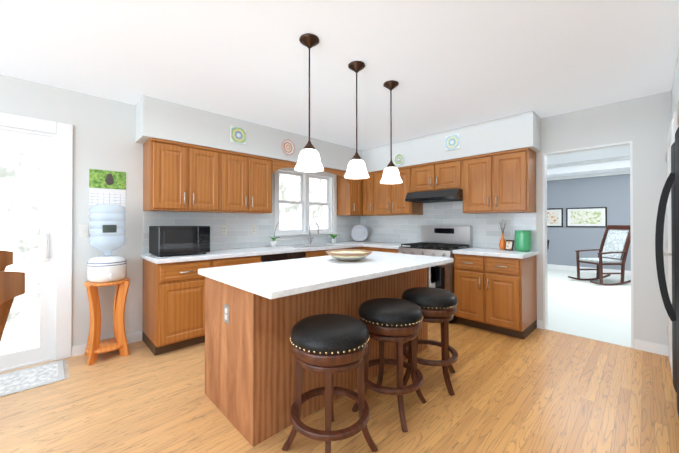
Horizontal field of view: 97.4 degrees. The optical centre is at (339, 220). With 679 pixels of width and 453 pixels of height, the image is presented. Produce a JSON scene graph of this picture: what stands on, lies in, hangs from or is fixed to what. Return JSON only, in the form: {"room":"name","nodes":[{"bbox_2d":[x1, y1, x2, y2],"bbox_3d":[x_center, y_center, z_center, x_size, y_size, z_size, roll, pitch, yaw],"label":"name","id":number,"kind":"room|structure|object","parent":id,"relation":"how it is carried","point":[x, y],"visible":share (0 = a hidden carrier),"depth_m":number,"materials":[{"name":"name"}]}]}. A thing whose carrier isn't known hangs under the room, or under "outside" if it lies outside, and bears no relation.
{"room":"kitchen","nodes":[
{"label":"kitchen","id":0,"kind":"room"},
{"bbox_2d":[0,74,359,345],"bbox_3d":[-2.025,0.028,3.318,6.840,2.480,0.128,0,-1,-44],"label":"wall","id":1,"kind":"structure","parent":0,"point":[103,133],"depth_m":2.98,"materials":[{"name":"white paint"}]},
{"bbox_2d":[0,112,72,372],"bbox_3d":[-3.258,0.180,2.096,2.050,2.160,0.164,0,-1,-44],"label":"sliding door","id":2,"kind":"structure","parent":1,"relation":"attached to","point":[56,188],"depth_m":2.69,"materials":[{"name":"white paint"}]},
{"bbox_2d":[79,225,88,236],"bbox_3d":[-2.432,0.095,2.833,0.072,0.116,0.016,0,-1,-44],"label":"light switch","id":3,"kind":"object","parent":1,"relation":"attached to","point":[83,230],"visible":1,"depth_m":2.83,"materials":[{"name":"white plastic"}]},
{"bbox_2d":[72,331,141,356],"bbox_3d":[-2.291,1.218,2.964,0.556,0.095,0.012,0,-1,-44],"label":"baseboard","id":4,"kind":"structure","parent":1,"relation":"attached to","point":[77,350],"depth_m":2.99,"materials":[{"name":"white paint"}]},
{"bbox_2d":[89,169,125,206],"bbox_3d":[-2.302,-0.320,2.967,0.290,0.360,0.006,0,-1,-44],"label":"calendar","id":5,"kind":"object","parent":1,"relation":"attached to","point":[112,183],"visible":1,"depth_m":2.96,"materials":[{"name":"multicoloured paper"}]},
{"bbox_2d":[143,137,222,212],"bbox_3d":[-1.726,-0.460,3.289,0.685,0.714,0.347,0,-1,-44],"label":"upper cabinet","id":6,"kind":"object","parent":1,"relation":"attached to","point":[181,177],"depth_m":3.13,"materials":[{"name":"brown wood"}]},
{"bbox_2d":[221,226,226,234],"bbox_3d":[-1.460,0.121,3.769,0.072,0.116,0.009,0,-1,-44],"label":"electrical outlet","id":7,"kind":"object","parent":1,"relation":"attached to","point":[223,230],"visible":1,"depth_m":3.77,"materials":[{"name":"white plastic"}]},
{"bbox_2d":[223,150,274,212],"bbox_3d":[-1.234,-0.457,3.766,0.685,0.714,0.347,0,-1,-44],"label":"upper cabinet","id":8,"kind":"object","parent":1,"relation":"attached to","point":[247,178],"depth_m":3.64,"materials":[{"name":"brown wood"}]},
{"bbox_2d":[251,225,255,233],"bbox_3d":[-1.165,0.122,4.054,0.072,0.116,0.009,0,-1,-44],"label":"electrical outlet","id":9,"kind":"object","parent":1,"relation":"attached to","point":[253,229],"visible":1,"depth_m":4.05,"materials":[{"name":"white plastic"}]},
{"bbox_2d":[273,168,337,239],"bbox_3d":[-0.528,-0.275,4.743,1.250,1.115,0.170,0,-1,-44],"label":"window","id":10,"kind":"structure","parent":1,"relation":"in","point":[331,194],"depth_m":4.72,"materials":[{"name":"white paint"}]},
{"bbox_2d":[305,245,328,248],"bbox_3d":[-0.485,0.496,4.585,0.780,0.180,0.010,0,-1,-44],"label":"countertop","id":11,"kind":"structure","parent":1,"relation":"attached to","point":[306,246],"depth_m":4.20,"materials":[{"name":"white stone"}]},
{"bbox_2d":[329,245,340,248],"bbox_3d":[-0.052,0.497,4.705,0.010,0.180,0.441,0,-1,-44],"label":"countertop","id":12,"kind":"structure","parent":1,"relation":"attached to","point":[330,246],"depth_m":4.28,"materials":[{"name":"white stone"}]},
{"bbox_2d":[335,173,362,215],"bbox_3d":[0.161,-0.448,5.118,0.260,0.714,0.347,0,-1,-44],"label":"upper cabinet","id":13,"kind":"object","parent":1,"relation":"attached to","point":[349,191],"depth_m":5.02,"materials":[{"name":"brown wood"}]},
{"bbox_2d":[305,249,335,257],"bbox_3d":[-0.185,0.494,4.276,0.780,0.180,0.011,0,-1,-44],"label":"base cabinet","id":14,"kind":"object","parent":0,"relation":"attached to","point":[312,252],"depth_m":4.04,"materials":[{"name":"brown wood"}]},
{"bbox_2d":[0,268,678,452],"bbox_3d":[2.182,1.294,2.993,12.440,0.064,6.440,0,-1,-44],"label":"floor","id":15,"kind":"structure","parent":0,"point":[537,390],"depth_m":2.06,"materials":[{"name":"brown wood"}]},
{"bbox_2d":[0,250,12,270],"bbox_3d":[-2.341,0.710,1.635,0.663,1.097,0.470,0,0,6],"label":"dining chair","id":16,"kind":"object","parent":15,"relation":"on","point":[6,258],"visible":0.9,"depth_m":1.80,"materials":[{"name":"brown wood"}]},
{"bbox_2d":[0,271,24,340],"bbox_3d":[-1.484,0.705,0.910,0.663,1.097,0.470,0,0,12],"label":"dining chair","id":17,"kind":"object","parent":15,"relation":"on","point":[12,284],"visible":1,"depth_m":1.05,"materials":[{"name":"brown wood"}]},
{"bbox_2d":[0,360,69,396],"bbox_3d":[-2.614,1.256,2.258,0.830,0.009,0.460,0,-1,-44],"label":"rug","id":18,"kind":"object","parent":15,"relation":"on","point":[13,382],"visible":1,"depth_m":2.38,"materials":[{"name":"grey fabric"}]},
{"bbox_2d":[83,204,129,364],"bbox_3d":[-2.170,0.562,2.788,0.344,1.424,0.367,0,-1,-44],"label":"water cooler","id":19,"kind":"object","parent":15,"relation":"on","point":[108,269],"visible":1,"depth_m":2.73,"materials":[{"name":"brown wood"}]},
{"bbox_2d":[142,261,212,355],"bbox_3d":[-1.702,0.832,3.116,0.490,0.868,0.618,0,-1,-44],"label":"base cabinet","id":20,"kind":"object","parent":15,"relation":"on","point":[173,319],"depth_m":2.88,"materials":[{"name":"brown wood"}]},
{"bbox_2d":[141,245,308,264],"bbox_3d":[-1.250,0.379,3.546,1.765,0.040,0.634,0,-1,-44],"label":"countertop","id":21,"kind":"structure","parent":20,"relation":"on","point":[214,255],"depth_m":3.25,"materials":[{"name":"white stone"}]},
{"bbox_2d":[149,226,209,256],"bbox_3d":[-1.696,0.206,3.172,0.490,0.300,0.394,0,-1,-44],"label":"microwave","id":22,"kind":"object","parent":21,"relation":"on","point":[169,240],"visible":1,"depth_m":3.01,"materials":[{"name":"black metal"}]},
{"bbox_2d":[269,222,278,246],"bbox_3d":[-0.891,0.191,4.123,0.210,0.341,0.150,0,-1,-44],"label":"orchid plant","id":23,"kind":"object","parent":21,"relation":"on","point":[273,243],"visible":1,"depth_m":4.11,"materials":[{"name":"green plant"}]},
{"bbox_2d":[321,241,384,248],"bbox_3d":[0.273,0.389,5.023,0.918,0.040,0.634,0,-1,-44],"label":"countertop","id":24,"kind":"structure","parent":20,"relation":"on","point":[349,244],"depth_m":4.81,"materials":[{"name":"white stone"}]},
{"bbox_2d":[308,221,318,243],"bbox_3d":[-0.388,0.187,4.586,0.093,0.356,0.252,0,-1,-44],"label":"faucet","id":25,"kind":"object","parent":24,"relation":"on","point":[309,241],"visible":1,"depth_m":4.62,"materials":[{"name":"silver metal"}]},
{"bbox_2d":[327,234,339,242],"bbox_3d":[-0.106,0.296,4.909,0.332,0.142,0.232,0,-1,-44],"label":"plant","id":26,"kind":"object","parent":24,"relation":"on","point":[333,240],"visible":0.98,"depth_m":4.89,"materials":[{"name":"green plant"}]},
{"bbox_2d":[351,225,367,241],"bbox_3d":[0.350,0.218,5.240,0.300,0.303,0.136,0,0,1],"label":"plate","id":27,"kind":"object","parent":24,"relation":"on","point":[359,233],"visible":1,"depth_m":5.22,"materials":[{"name":"white ceramic"}]},
{"bbox_2d":[213,257,260,266],"bbox_3d":[-1.320,0.835,3.486,0.575,0.868,0.618,0,-1,-44],"label":"base cabinet","id":28,"kind":"object","parent":15,"relation":"on","point":[225,261],"depth_m":3.25,"materials":[{"name":"brown wood"}]},
{"bbox_2d":[261,252,303,261],"bbox_3d":[-0.880,0.838,3.891,0.612,0.867,0.612,0,-1,-44],"label":"dishwasher","id":29,"kind":"object","parent":15,"relation":"on","point":[279,257],"visible":0.04,"depth_m":3.65,"materials":[{"name":"black metal"}]},
{"bbox_2d":[205,267,427,446],"bbox_3d":[-0.060,0.829,2.576,1.904,0.868,0.738,0,-1,-44],"label":"kitchen island","id":30,"kind":"object","parent":15,"relation":"on","point":[255,313],"depth_m":1.85,"materials":[{"name":"brown wood"}]},
{"bbox_2d":[198,251,453,298],"bbox_3d":[0.026,0.372,2.497,1.975,0.040,1.000,0,-1,-44],"label":"island countertop","id":31,"kind":"structure","parent":30,"relation":"on","point":[281,279],"depth_m":2.05,"materials":[{"name":"white stone"}]},
{"bbox_2d":[325,249,371,260],"bbox_3d":[0.083,0.312,2.664,0.420,0.080,0.420,0,-1,-44],"label":"decorative bowl","id":32,"kind":"object","parent":31,"relation":"on","point":[348,254],"visible":1,"depth_m":2.56,"materials":[{"name":"beige ceramic"}]},
{"bbox_2d":[282,314,377,452],"bbox_3d":[-0.053,0.908,1.637,0.437,0.713,0.437,0,-1,-44],"label":"stool","id":33,"kind":"object","parent":15,"relation":"on","point":[329,346],"visible":1,"depth_m":1.50,"materials":[{"name":"black leather"}]},
{"bbox_2d":[363,246,397,252],"bbox_3d":[0.829,0.843,4.664,0.618,0.868,0.714,0,-1,-44],"label":"base cabinet","id":34,"kind":"object","parent":15,"relation":"on","point":[372,248],"depth_m":4.50,"materials":[{"name":"brown wood"}]},
{"bbox_2d":[363,242,408,249],"bbox_3d":[0.835,0.386,4.649,0.634,0.040,0.680,0,-1,-44],"label":"countertop","id":35,"kind":"structure","parent":34,"relation":"on","point":[387,245],"depth_m":4.44,"materials":[{"name":"white stone"}]},
{"bbox_2d":[352,298,425,432],"bbox_3d":[0.342,0.911,2.020,0.454,0.713,0.454,0,-1,-44],"label":"stool","id":36,"kind":"object","parent":15,"relation":"on","point":[397,321],"visible":0.96,"depth_m":1.87,"materials":[{"name":"black leather"}]},
{"bbox_2d":[401,287,457,395],"bbox_3d":[0.716,0.913,2.382,0.499,0.713,0.499,0,-1,-44],"label":"stool","id":37,"kind":"object","parent":15,"relation":"on","point":[437,305],"visible":0.75,"depth_m":2.22,"materials":[{"name":"brown wood"}]},
{"bbox_2d":[398,226,471,322],"bbox_3d":[1.263,0.672,4.057,0.820,1.200,0.752,0,-1,-44],"label":"range","id":38,"kind":"object","parent":15,"relation":"on","point":[440,241],"visible":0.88,"depth_m":3.99,"materials":[{"name":"silver metal"}]},
{"bbox_2d":[454,254,537,338],"bbox_3d":[1.867,0.836,3.594,0.618,0.868,0.736,0,-1,-44],"label":"base cabinet","id":39,"kind":"object","parent":15,"relation":"on","point":[495,290],"depth_m":3.34,"materials":[{"name":"brown wood"}]},
{"bbox_2d":[452,247,537,257],"bbox_3d":[1.868,0.379,3.584,0.634,0.040,0.756,0,-1,-44],"label":"countertop","id":40,"kind":"structure","parent":39,"relation":"on","point":[487,252],"depth_m":3.38,"materials":[{"name":"white stone"}]},
{"bbox_2d":[499,222,505,249],"bbox_3d":[2.026,0.169,3.692,0.074,0.380,0.084,0,-1,-44],"label":"decorative vase","id":41,"kind":"object","parent":40,"relation":"on","point":[502,243],"visible":0.98,"depth_m":3.68,"materials":[{"name":"orange ceramic"}]},
{"bbox_2d":[505,240,513,250],"bbox_3d":[2.060,0.302,3.602,0.056,0.134,0.100,0,0,-24],"label":"photo frame","id":42,"kind":"object","parent":40,"relation":"on","point":[509,244],"visible":0.92,"depth_m":3.59,"materials":[{"name":"black"}]},
{"bbox_2d":[514,230,530,251],"bbox_3d":[2.165,0.236,3.520,0.176,0.243,0.176,0,-1,-44],"label":"decorative jar","id":43,"kind":"object","parent":40,"relation":"on","point":[522,240],"visible":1,"depth_m":3.45,"materials":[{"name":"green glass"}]},
{"bbox_2d":[568,225,630,285],"bbox_3d":[5.403,0.687,6.167,0.957,1.190,0.580,0,0,-4],"label":"rocking chair","id":44,"kind":"object","parent":15,"relation":"on","point":[617,243],"visible":0.98,"depth_m":6.11,"materials":[{"name":"brown wood"}]},
{"bbox_2d":[655,127,678,416],"bbox_3d":[2.405,0.354,1.641,0.906,1.805,0.910,0,-1,-44],"label":"fridge","id":45,"kind":"object","parent":15,"relation":"on","point":[672,185],"visible":1,"depth_m":1.94,"materials":[{"name":"black"}]},
{"bbox_2d":[0,0,678,176],"bbox_3d":[2.182,-1.369,3.011,12.440,0.310,6.440,0,-1,-44],"label":"ceiling","id":46,"kind":"structure","parent":0,"point":[446,65],"depth_m":2.23,"materials":[{"name":"white paint"}]},
{"bbox_2d":[135,95,361,172],"bbox_3d":[-0.755,-1.009,4.226,3.518,0.391,0.358,0,-1,-44],"label":"soffit","id":47,"kind":"structure","parent":46,"relation":"attached to","point":[163,119],"depth_m":3.37,"materials":[{"name":"white paint"}]},
{"bbox_2d":[230,125,245,144],"bbox_3d":[-1.199,-1.013,3.536,0.200,0.200,0.014,0,-1,-44],"label":"tile","id":48,"kind":"structure","parent":47,"relation":"attached to","point":[237,135],"depth_m":3.52,"materials":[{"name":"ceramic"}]},
{"bbox_2d":[282,139,294,154],"bbox_3d":[-0.695,-0.990,4.021,0.208,0.208,0.018,0,-1,-44],"label":"plate","id":49,"kind":"object","parent":47,"relation":"attached to","point":[288,147],"visible":0.98,"depth_m":4.02,"materials":[{"name":"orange ceramic"}]},
{"bbox_2d":[295,33,323,171],"bbox_3d":[-0.203,-0.780,2.004,0.199,0.879,0.199,0,-1,-44],"label":"pendant light","id":50,"kind":"object","parent":46,"relation":"hanging from","point":[309,159],"visible":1,"depth_m":1.97,"materials":[{"name":"white glass"}]},
{"bbox_2d":[344,61,368,178],"bbox_3d":[0.135,-0.778,2.331,0.199,0.879,0.199,0,-1,-44],"label":"pendant light","id":51,"kind":"object","parent":46,"relation":"hanging from","point":[356,168],"visible":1,"depth_m":2.29,"materials":[{"name":"white glass"}]},
{"bbox_2d":[380,80,401,183],"bbox_3d":[0.458,-0.776,2.644,0.199,0.879,0.199,0,-1,-44],"label":"pendant light","id":52,"kind":"object","parent":46,"relation":"hanging from","point":[391,174],"visible":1,"depth_m":2.62,"materials":[{"name":"white glass"}]},
{"bbox_2d":[362,111,540,172],"bbox_3d":[1.378,-1.008,4.296,0.358,0.391,2.508,0,-1,-44],"label":"wall","id":53,"kind":"structure","parent":46,"relation":"attached to","point":[517,131],"depth_m":3.77,"materials":[{"name":"white paint"}]},
{"bbox_2d":[394,154,402,164],"bbox_3d":[0.897,-0.927,4.520,0.018,0.176,0.176,0,-1,-44],"label":"plate","id":54,"kind":"object","parent":53,"relation":"attached to","point":[398,159],"visible":0.98,"depth_m":4.52,"materials":[{"name":"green ceramic"}]},
{"bbox_2d":[445,133,459,150],"bbox_3d":[1.483,-1.031,3.919,0.014,0.200,0.200,0,-1,-44],"label":"plate","id":55,"kind":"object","parent":53,"relation":"attached to","point":[452,142],"depth_m":3.91,"materials":[{"name":"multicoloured ceramic"}]},
{"bbox_2d":[677,51,678,100],"bbox_3d":[0.722,-1.037,-0.077,5.788,0.391,0.798,0,-1,-44],"label":"wall","id":56,"kind":"structure","parent":46,"relation":"attached to","point":[678,74],"depth_m":2.16,"materials":[{"name":"white paint"}]},
{"bbox_2d":[360,91,670,345],"bbox_3d":[2.101,0.031,3.884,0.128,2.480,4.820,0,-1,-44],"label":"wall","id":57,"kind":"structure","parent":0,"point":[642,124],"depth_m":3.06,"materials":[{"name":"white paint"}]},
{"bbox_2d":[363,171,374,214],"bbox_3d":[0.596,-0.448,5.105,0.347,0.714,0.264,0,-1,-44],"label":"upper cabinet","id":58,"kind":"object","parent":57,"relation":"attached to","point":[368,183],"depth_m":4.96,"materials":[{"name":"brown wood"}]},
{"bbox_2d":[375,166,422,214],"bbox_3d":[0.932,-0.450,4.759,0.347,0.714,0.700,0,-1,-44],"label":"upper cabinet","id":59,"kind":"object","parent":57,"relation":"attached to","point":[389,198],"depth_m":4.59,"materials":[{"name":"brown wood"}]},
{"bbox_2d":[411,158,462,191],"bbox_3d":[1.440,-0.609,4.236,0.347,0.403,0.760,0,-1,-44],"label":"upper cabinet","id":60,"kind":"object","parent":57,"relation":"attached to","point":[446,174],"depth_m":4.08,"materials":[{"name":"brown wood"}]},
{"bbox_2d":[405,189,462,202],"bbox_3d":[1.381,-0.339,4.177,0.493,0.132,0.754,0,-1,-44],"label":"range hood","id":61,"kind":"object","parent":60,"relation":"attached to","point":[449,195],"visible":0.84,"depth_m":4.00,"materials":[{"name":"black metal"}]},
{"bbox_2d":[463,147,535,213],"bbox_3d":[1.962,-0.457,3.697,0.347,0.714,0.740,0,-1,-44],"label":"upper cabinet","id":62,"kind":"object","parent":57,"relation":"attached to","point":[501,182],"depth_m":3.52,"materials":[{"name":"brown wood"}]},
{"bbox_2d":[542,141,633,347],"bbox_3d":[2.697,0.237,3.273,0.128,2.060,0.755,0,-1,-44],"label":"trim","id":63,"kind":"structure","parent":57,"relation":"attached to","point":[545,296],"depth_m":3.38,"materials":[{"name":"white paint"}]},
{"bbox_2d":[547,174,630,270],"bbox_3d":[6.744,-0.072,7.146,0.120,2.730,6.040,0,-1,-44],"label":"wall","id":64,"kind":"structure","parent":0,"point":[611,193],"depth_m":7.51,"materials":[{"name":"grey paint"}]},
{"bbox_2d":[547,208,562,226],"bbox_3d":[5.638,-0.080,8.178,0.028,0.500,0.800,0,-1,-44],"label":"framed picture","id":65,"kind":"object","parent":64,"relation":"attached to","point":[554,217],"visible":0.38,"depth_m":8.00,"materials":[{"name":"black"}]},
{"bbox_2d":[566,207,606,226],"bbox_3d":[6.244,-0.084,7.553,0.028,0.500,0.800,0,-1,-44],"label":"framed picture","id":66,"kind":"object","parent":64,"relation":"attached to","point":[588,217],"visible":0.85,"depth_m":7.53,"materials":[{"name":"black"}]},
{"bbox_2d":[547,156,630,275],"bbox_3d":[6.484,-0.075,6.895,0.598,2.724,5.796,0,-1,-44],"label":"trim","id":67,"kind":"structure","parent":64,"relation":"attached to","point":[574,268],"depth_m":7.34,"materials":[{"name":"white paint"}]},
{"bbox_2d":[671,62,678,126],"bbox_3d":[3.088,0.021,2.209,0.798,2.478,0.800,0,-1,-44],"label":"wall","id":68,"kind":"structure","parent":0,"point":[674,96],"depth_m":2.46,"materials":[{"name":"white paint"}]},
{"bbox_2d":[663,111,677,379],"bbox_3d":[2.768,0.223,2.536,0.795,2.080,0.116,0,-1,-44],"label":"door frame","id":69,"kind":"structure","parent":68,"relation":"attached to","point":[673,127],"depth_m":2.60,"materials":[{"name":"white paint"}]},
{"label":"outside","id":70,"kind":"structure","parent":0,"visible":0},
{"bbox_2d":[0,141,326,353],"bbox_3d":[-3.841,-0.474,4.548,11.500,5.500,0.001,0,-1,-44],"label":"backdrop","id":71,"kind":"structure","parent":70,"point":[28,156],"depth_m":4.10,"materials":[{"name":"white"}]},
{"bbox_3d":[1.284,0.005,-0.181,6.720,2.480,0.120,0,-1,-44],"label":"wall","id":72,"kind":"structure","parent":0,"visible":0},
{"bbox_2d":[677,101,678,124],"bbox_3d":[2.445,-0.694,1.607,0.922,0.270,0.821,0,-1,-44],"label":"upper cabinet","id":73,"kind":"object","parent":72,"relation":"attached to","point":[678,113],"visible":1,"depth_m":1.93,"materials":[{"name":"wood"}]}
]}

